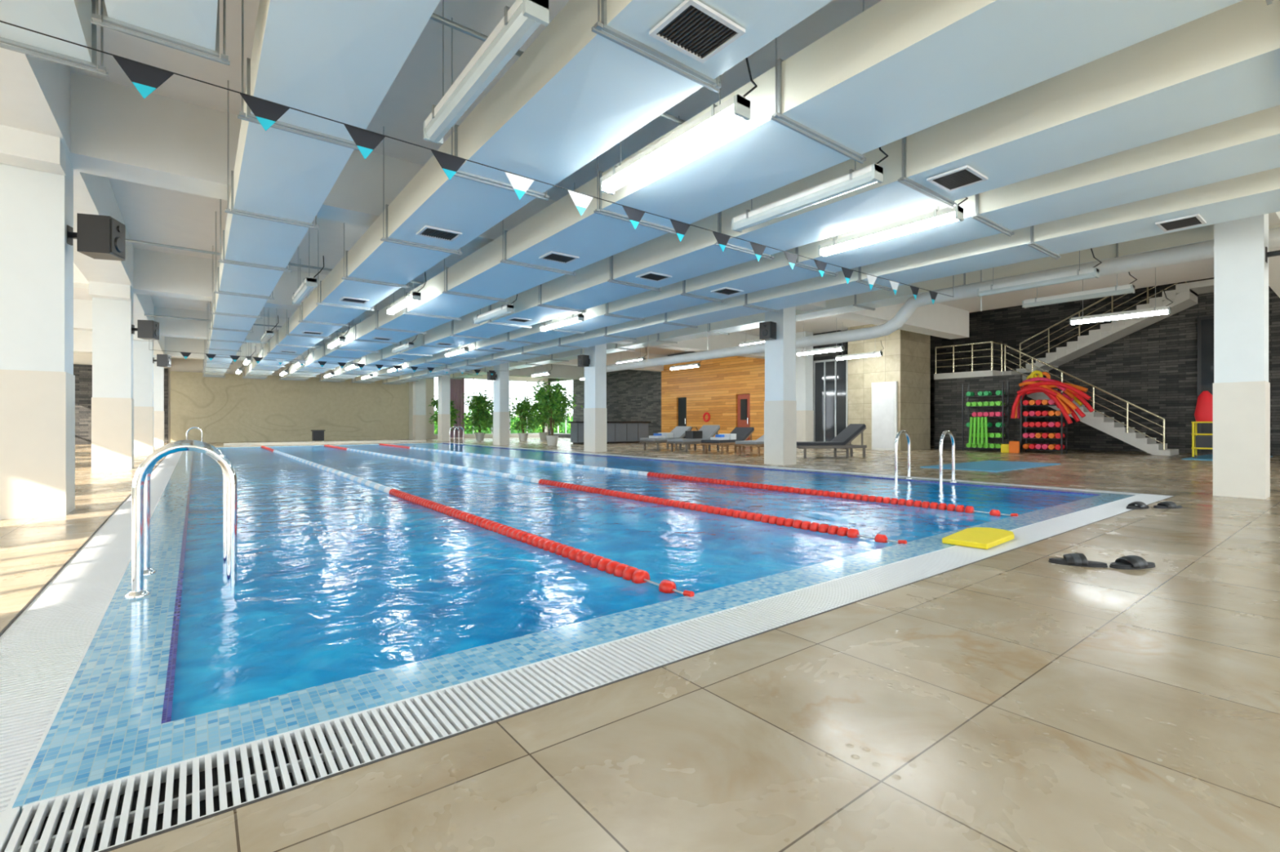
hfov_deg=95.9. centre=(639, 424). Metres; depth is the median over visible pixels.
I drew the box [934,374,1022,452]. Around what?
wall
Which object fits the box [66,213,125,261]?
wall speaker
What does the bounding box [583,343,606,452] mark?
column
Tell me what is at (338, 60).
air duct
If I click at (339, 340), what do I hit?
fluorescent light fixture
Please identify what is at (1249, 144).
air duct
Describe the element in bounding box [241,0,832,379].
air duct
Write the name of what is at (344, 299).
air vent
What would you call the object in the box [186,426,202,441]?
pool ladder
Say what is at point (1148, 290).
stair railing
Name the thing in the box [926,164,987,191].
air vent
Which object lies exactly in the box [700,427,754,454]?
sun lounger
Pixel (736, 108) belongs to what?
fluorescent light fixture
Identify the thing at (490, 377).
wall speaker
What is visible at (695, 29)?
air vent
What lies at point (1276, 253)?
wall speaker
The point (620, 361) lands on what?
fluorescent light fixture
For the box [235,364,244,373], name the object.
fluorescent light fixture
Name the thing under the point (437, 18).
pipes
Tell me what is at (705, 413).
lifebuoy
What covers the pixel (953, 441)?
pool ladder
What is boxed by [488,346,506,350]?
air vent
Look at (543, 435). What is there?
potted ficus
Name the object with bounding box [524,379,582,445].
potted ficus
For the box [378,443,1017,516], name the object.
lane rope
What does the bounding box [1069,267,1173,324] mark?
fluorescent light fixture
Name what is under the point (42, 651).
grate
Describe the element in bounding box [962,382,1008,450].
dumbbell rack
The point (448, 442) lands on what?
grate
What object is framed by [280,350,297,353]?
air vent
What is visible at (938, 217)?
fluorescent light fixture
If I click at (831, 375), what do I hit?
glass wall
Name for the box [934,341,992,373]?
landing railing
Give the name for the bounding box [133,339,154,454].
column
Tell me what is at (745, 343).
fluorescent light fixture
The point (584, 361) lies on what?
wall speaker
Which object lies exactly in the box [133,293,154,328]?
ceiling beam
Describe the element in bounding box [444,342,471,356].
fluorescent light fixture
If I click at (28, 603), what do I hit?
trim
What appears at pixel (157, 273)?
ceiling beam
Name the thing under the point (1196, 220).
air vent
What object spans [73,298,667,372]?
ceiling beam
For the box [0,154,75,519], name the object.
column
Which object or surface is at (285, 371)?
fluorescent light fixture
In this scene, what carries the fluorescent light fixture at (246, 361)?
hanging from the ceiling
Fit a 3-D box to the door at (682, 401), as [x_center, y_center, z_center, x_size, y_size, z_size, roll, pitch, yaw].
[2.331,-0.220,31.433,0.150,2.420,0.760,0,0,-38]
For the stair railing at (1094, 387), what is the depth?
19.71 m
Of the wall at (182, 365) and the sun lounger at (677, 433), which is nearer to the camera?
the sun lounger at (677, 433)
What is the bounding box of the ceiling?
[68,0,1213,355]
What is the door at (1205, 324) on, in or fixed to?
in the wall at (1153, 368)
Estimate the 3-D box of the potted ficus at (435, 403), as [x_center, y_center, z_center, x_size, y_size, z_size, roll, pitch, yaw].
[-12.273,-0.397,36.384,1.950,2.793,1.898,0,0,-38]
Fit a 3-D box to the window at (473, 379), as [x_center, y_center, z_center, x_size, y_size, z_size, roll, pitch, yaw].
[-10.550,-1.225,41.208,8.300,3.950,0.080,0,0,-38]
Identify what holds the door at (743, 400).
in the wall at (713, 388)
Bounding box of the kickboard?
[942,527,1013,549]
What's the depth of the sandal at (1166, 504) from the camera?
6.83 m
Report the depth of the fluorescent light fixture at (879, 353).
21.45 m
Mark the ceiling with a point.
(149, 214)
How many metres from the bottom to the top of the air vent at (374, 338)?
0.022 m
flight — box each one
[1002,370,1178,455]
[1016,279,1213,374]
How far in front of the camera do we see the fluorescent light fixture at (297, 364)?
23.18 m
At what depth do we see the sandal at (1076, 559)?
4.07 m
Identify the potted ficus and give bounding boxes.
[428,398,460,431]
[461,390,493,440]
[509,391,543,441]
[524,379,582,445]
[528,392,550,439]
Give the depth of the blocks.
19.90 m
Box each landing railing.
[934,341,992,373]
[991,341,1002,371]
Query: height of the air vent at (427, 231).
0.022 m
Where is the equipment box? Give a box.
[311,430,324,441]
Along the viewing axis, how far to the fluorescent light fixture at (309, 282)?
10.24 m
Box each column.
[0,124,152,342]
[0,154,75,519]
[91,290,133,471]
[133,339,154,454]
[153,355,164,446]
[413,378,426,439]
[437,374,450,441]
[493,362,509,445]
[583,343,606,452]
[764,306,796,465]
[795,331,813,441]
[1213,213,1270,499]
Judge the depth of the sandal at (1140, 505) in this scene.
6.79 m
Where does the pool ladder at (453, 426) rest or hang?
attached to the tiles
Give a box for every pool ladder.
[124,440,237,598]
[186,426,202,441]
[448,426,464,444]
[894,430,956,484]
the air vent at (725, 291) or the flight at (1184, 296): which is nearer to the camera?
the air vent at (725, 291)
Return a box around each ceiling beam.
[0,42,70,152]
[66,71,968,339]
[73,171,133,288]
[73,248,764,359]
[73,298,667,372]
[73,329,584,379]
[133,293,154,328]
[153,336,164,355]
[279,0,1273,381]
[319,0,1279,382]
[382,167,1279,384]
[1268,211,1279,297]
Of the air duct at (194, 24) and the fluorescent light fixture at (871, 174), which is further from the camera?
the fluorescent light fixture at (871, 174)
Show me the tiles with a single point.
(113, 722)
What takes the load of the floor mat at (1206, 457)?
on the floor
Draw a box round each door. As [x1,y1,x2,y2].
[678,397,686,438]
[737,394,750,440]
[871,381,897,450]
[1197,315,1213,453]
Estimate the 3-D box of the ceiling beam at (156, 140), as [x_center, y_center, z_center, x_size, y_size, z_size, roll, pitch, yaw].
[-0.380,-3.450,11.324,29.200,0.900,0.620,0,0,-38]
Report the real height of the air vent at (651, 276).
0.022 m
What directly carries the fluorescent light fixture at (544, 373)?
hanging from the ceiling
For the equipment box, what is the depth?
32.51 m
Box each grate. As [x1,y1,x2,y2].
[0,451,182,812]
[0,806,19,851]
[4,493,1172,851]
[243,442,448,447]
[454,443,1140,495]
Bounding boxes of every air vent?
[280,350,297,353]
[301,330,323,334]
[339,296,368,303]
[372,337,392,340]
[390,357,405,359]
[416,225,462,241]
[435,342,454,346]
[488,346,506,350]
[506,317,532,322]
[538,251,579,264]
[635,271,671,281]
[648,0,745,63]
[711,287,743,295]
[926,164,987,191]
[1155,213,1206,231]
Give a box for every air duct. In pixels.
[0,0,108,76]
[90,0,230,66]
[202,0,439,377]
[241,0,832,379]
[351,105,1279,383]
[449,224,1279,379]
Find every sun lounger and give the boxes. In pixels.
[640,426,691,450]
[666,425,719,452]
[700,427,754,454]
[734,435,764,456]
[796,423,866,458]
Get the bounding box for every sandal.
[1048,552,1107,568]
[1109,555,1155,569]
[1126,501,1148,509]
[1153,501,1182,508]
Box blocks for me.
[1000,440,1019,453]
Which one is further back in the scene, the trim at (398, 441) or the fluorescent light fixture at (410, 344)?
the trim at (398, 441)
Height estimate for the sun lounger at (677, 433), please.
0.906 m
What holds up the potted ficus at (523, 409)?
on the floor
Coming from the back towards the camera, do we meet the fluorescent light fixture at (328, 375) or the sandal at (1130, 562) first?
the fluorescent light fixture at (328, 375)
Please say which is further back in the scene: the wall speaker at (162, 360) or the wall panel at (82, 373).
the wall panel at (82, 373)
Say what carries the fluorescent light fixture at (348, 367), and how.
hanging from the ceiling
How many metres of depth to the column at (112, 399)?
12.60 m
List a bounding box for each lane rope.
[261,445,694,596]
[324,444,906,543]
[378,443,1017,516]
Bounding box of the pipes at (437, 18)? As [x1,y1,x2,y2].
[125,13,685,333]
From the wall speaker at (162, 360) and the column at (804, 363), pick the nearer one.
the wall speaker at (162, 360)
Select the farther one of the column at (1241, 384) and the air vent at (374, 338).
the air vent at (374, 338)
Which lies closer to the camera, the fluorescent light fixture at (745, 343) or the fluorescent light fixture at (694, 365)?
the fluorescent light fixture at (745, 343)
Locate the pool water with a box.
[171,444,1096,721]
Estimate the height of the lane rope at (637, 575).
0.112 m
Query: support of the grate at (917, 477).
in the floor
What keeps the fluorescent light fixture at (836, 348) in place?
hanging from the ceiling
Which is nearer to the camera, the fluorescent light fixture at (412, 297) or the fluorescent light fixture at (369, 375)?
the fluorescent light fixture at (412, 297)
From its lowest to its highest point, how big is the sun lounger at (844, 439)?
1.002 m
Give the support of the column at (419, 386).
on the floor
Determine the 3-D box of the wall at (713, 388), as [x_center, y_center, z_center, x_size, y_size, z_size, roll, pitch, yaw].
[3.643,-1.375,29.792,0.290,4.750,7.600,0,0,-38]
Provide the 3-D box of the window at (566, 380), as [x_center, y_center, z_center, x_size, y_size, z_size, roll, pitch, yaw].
[-5.724,-1.225,42.395,0.080,3.950,3.400,0,0,-38]
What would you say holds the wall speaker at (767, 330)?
attached to the column at (780, 402)
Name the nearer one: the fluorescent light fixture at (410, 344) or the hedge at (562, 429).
the fluorescent light fixture at (410, 344)
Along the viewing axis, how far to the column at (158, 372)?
25.38 m
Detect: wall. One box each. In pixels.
[73,352,548,443]
[548,330,841,438]
[661,355,764,439]
[813,359,848,448]
[841,329,848,355]
[848,324,930,450]
[930,277,1279,455]
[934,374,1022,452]
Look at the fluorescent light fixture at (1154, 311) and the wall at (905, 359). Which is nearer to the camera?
the fluorescent light fixture at (1154, 311)
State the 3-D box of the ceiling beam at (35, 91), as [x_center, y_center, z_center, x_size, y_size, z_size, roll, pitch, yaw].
[-4.355,-3.450,3.287,0.700,0.900,7.280,0,0,-38]
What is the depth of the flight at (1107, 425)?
19.38 m
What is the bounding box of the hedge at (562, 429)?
[434,407,573,434]
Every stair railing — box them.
[1004,344,1164,449]
[1019,281,1186,368]
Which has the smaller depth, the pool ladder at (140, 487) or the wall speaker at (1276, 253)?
the pool ladder at (140, 487)
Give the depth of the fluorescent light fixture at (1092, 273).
10.27 m
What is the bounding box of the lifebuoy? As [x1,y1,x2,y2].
[702,412,710,422]
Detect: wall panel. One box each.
[73,364,168,444]
[170,371,408,442]
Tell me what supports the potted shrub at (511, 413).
on the floor
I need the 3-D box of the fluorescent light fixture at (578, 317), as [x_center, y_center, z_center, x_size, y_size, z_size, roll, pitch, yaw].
[-1.837,-3.118,13.863,0.294,1.565,1.879,0,0,-38]
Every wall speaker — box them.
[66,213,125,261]
[131,320,159,340]
[152,354,171,367]
[487,371,497,380]
[577,355,590,367]
[759,321,776,340]
[1265,246,1279,262]
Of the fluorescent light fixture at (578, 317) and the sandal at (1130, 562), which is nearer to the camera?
the sandal at (1130, 562)
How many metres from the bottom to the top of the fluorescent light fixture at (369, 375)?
1.565 m
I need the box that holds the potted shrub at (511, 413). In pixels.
[490,404,517,431]
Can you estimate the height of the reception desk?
1.130 m
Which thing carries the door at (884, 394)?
in the wall at (905, 359)
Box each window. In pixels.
[433,376,544,435]
[550,379,573,434]
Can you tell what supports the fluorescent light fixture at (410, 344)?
hanging from the ceiling
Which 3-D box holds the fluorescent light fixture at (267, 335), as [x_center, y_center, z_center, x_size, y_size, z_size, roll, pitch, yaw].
[-10.361,-3.118,16.140,0.294,1.565,1.879,0,0,-38]
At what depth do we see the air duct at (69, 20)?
3.63 m
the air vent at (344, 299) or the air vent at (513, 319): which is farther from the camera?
the air vent at (513, 319)
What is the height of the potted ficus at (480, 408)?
3.103 m
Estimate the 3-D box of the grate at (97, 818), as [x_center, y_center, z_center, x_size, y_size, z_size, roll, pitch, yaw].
[2.914,1.061,4.782,11.170,0.118,0.350,0,0,-38]
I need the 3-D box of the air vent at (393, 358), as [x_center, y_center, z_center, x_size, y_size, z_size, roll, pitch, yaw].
[-9.033,-2.425,21.562,0.460,0.022,0.380,0,0,-38]
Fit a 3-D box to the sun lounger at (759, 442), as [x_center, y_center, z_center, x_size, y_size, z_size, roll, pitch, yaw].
[4.001,0.643,18.865,0.781,0.714,2.354,0,0,37]
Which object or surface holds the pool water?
in the tiles
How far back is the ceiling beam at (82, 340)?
27.17 m
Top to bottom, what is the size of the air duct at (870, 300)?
0.995 m
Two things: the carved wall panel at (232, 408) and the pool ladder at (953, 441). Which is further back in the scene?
the carved wall panel at (232, 408)
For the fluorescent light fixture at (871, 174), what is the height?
1.565 m
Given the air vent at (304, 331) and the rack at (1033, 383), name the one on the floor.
the rack at (1033, 383)
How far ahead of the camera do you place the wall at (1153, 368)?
21.35 m
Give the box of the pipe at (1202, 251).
[606,227,1279,372]
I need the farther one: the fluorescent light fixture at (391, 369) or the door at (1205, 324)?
the fluorescent light fixture at (391, 369)
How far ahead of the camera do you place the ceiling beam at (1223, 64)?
5.28 m
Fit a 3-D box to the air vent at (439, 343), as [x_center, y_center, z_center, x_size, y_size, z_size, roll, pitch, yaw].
[-5.924,-2.425,17.519,0.460,0.022,0.380,0,0,-38]
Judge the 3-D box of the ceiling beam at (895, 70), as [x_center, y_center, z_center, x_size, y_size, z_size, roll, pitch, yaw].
[-5.917,-3.152,14.646,1.290,1.495,43.635,0,0,-38]
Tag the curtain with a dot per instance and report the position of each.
(456, 386)
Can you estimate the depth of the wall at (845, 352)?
24.04 m
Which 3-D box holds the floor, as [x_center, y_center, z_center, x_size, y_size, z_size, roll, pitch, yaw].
[-2.219,1.075,18.475,35.000,0.150,46.000,0,0,-38]
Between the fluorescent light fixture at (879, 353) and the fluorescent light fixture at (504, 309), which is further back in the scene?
the fluorescent light fixture at (879, 353)
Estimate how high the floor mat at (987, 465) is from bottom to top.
0.020 m
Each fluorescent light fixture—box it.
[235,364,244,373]
[243,342,255,364]
[260,306,278,343]
[280,361,291,376]
[292,246,324,304]
[294,349,308,367]
[324,367,337,377]
[327,322,349,348]
[345,357,361,370]
[360,372,373,379]
[386,271,426,315]
[386,364,402,372]
[392,334,417,353]
[423,0,549,145]
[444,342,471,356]
[473,293,517,324]
[531,369,551,377]
[539,309,586,331]
[600,57,757,195]
[615,348,647,364]
[669,349,700,370]
[731,146,888,232]
[738,339,764,346]
[795,342,845,355]
[818,197,968,257]
[835,341,884,360]
[977,248,1102,297]
[1022,271,1137,308]
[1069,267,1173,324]
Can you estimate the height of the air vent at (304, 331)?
0.022 m
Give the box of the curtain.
[449,378,464,437]
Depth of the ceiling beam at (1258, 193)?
8.64 m
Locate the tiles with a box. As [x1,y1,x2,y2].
[12,443,1133,817]
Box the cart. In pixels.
[1191,391,1213,457]
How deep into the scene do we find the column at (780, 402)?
14.14 m
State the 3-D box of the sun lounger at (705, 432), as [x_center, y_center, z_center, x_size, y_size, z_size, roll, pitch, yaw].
[2.001,0.521,21.219,0.781,0.958,2.249,0,0,42]
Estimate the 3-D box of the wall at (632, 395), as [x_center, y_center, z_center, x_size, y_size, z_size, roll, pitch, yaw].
[0.676,-1.450,34.070,0.200,4.900,25.200,0,0,-38]
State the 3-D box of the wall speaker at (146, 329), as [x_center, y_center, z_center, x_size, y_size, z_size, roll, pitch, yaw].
[-11.160,-2.120,13.019,0.465,0.400,0.300,0,0,-18]
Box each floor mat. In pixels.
[920,460,1060,471]
[1181,454,1272,460]
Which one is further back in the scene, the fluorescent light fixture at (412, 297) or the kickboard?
the fluorescent light fixture at (412, 297)
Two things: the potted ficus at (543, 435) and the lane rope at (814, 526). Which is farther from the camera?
the potted ficus at (543, 435)
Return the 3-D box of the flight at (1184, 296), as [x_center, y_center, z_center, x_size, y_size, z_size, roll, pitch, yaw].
[19.003,-3.300,18.392,1.350,2.600,12.000,0,0,-38]
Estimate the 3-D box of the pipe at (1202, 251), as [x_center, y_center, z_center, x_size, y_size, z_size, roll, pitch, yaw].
[1.829,-2.955,16.541,2.537,1.890,36.000,0,0,-38]
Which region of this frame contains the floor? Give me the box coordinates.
[0,437,1279,851]
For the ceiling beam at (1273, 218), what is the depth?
11.00 m
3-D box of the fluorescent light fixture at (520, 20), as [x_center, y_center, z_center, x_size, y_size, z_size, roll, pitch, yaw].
[-1.097,-3.118,4.089,0.294,1.565,1.879,0,0,-38]
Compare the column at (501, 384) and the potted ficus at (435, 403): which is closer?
the column at (501, 384)
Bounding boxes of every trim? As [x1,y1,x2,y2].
[0,442,1175,851]
[223,440,426,446]
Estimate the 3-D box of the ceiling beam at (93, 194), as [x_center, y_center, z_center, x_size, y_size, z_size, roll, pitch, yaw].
[-9.231,-3.450,9.629,0.700,0.900,7.480,0,0,-38]
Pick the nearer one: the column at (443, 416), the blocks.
the blocks
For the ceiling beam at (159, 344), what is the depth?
23.58 m
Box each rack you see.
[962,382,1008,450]
[1010,370,1094,453]
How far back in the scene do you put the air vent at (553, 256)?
8.41 m
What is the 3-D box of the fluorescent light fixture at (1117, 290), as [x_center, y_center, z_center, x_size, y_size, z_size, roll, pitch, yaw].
[8.924,-3.203,11.792,0.294,1.395,1.879,0,0,-38]
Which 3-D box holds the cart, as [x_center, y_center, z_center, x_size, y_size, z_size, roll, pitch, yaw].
[16.324,0.025,16.668,0.480,1.950,0.528,0,0,-38]
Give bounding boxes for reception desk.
[568,421,650,444]

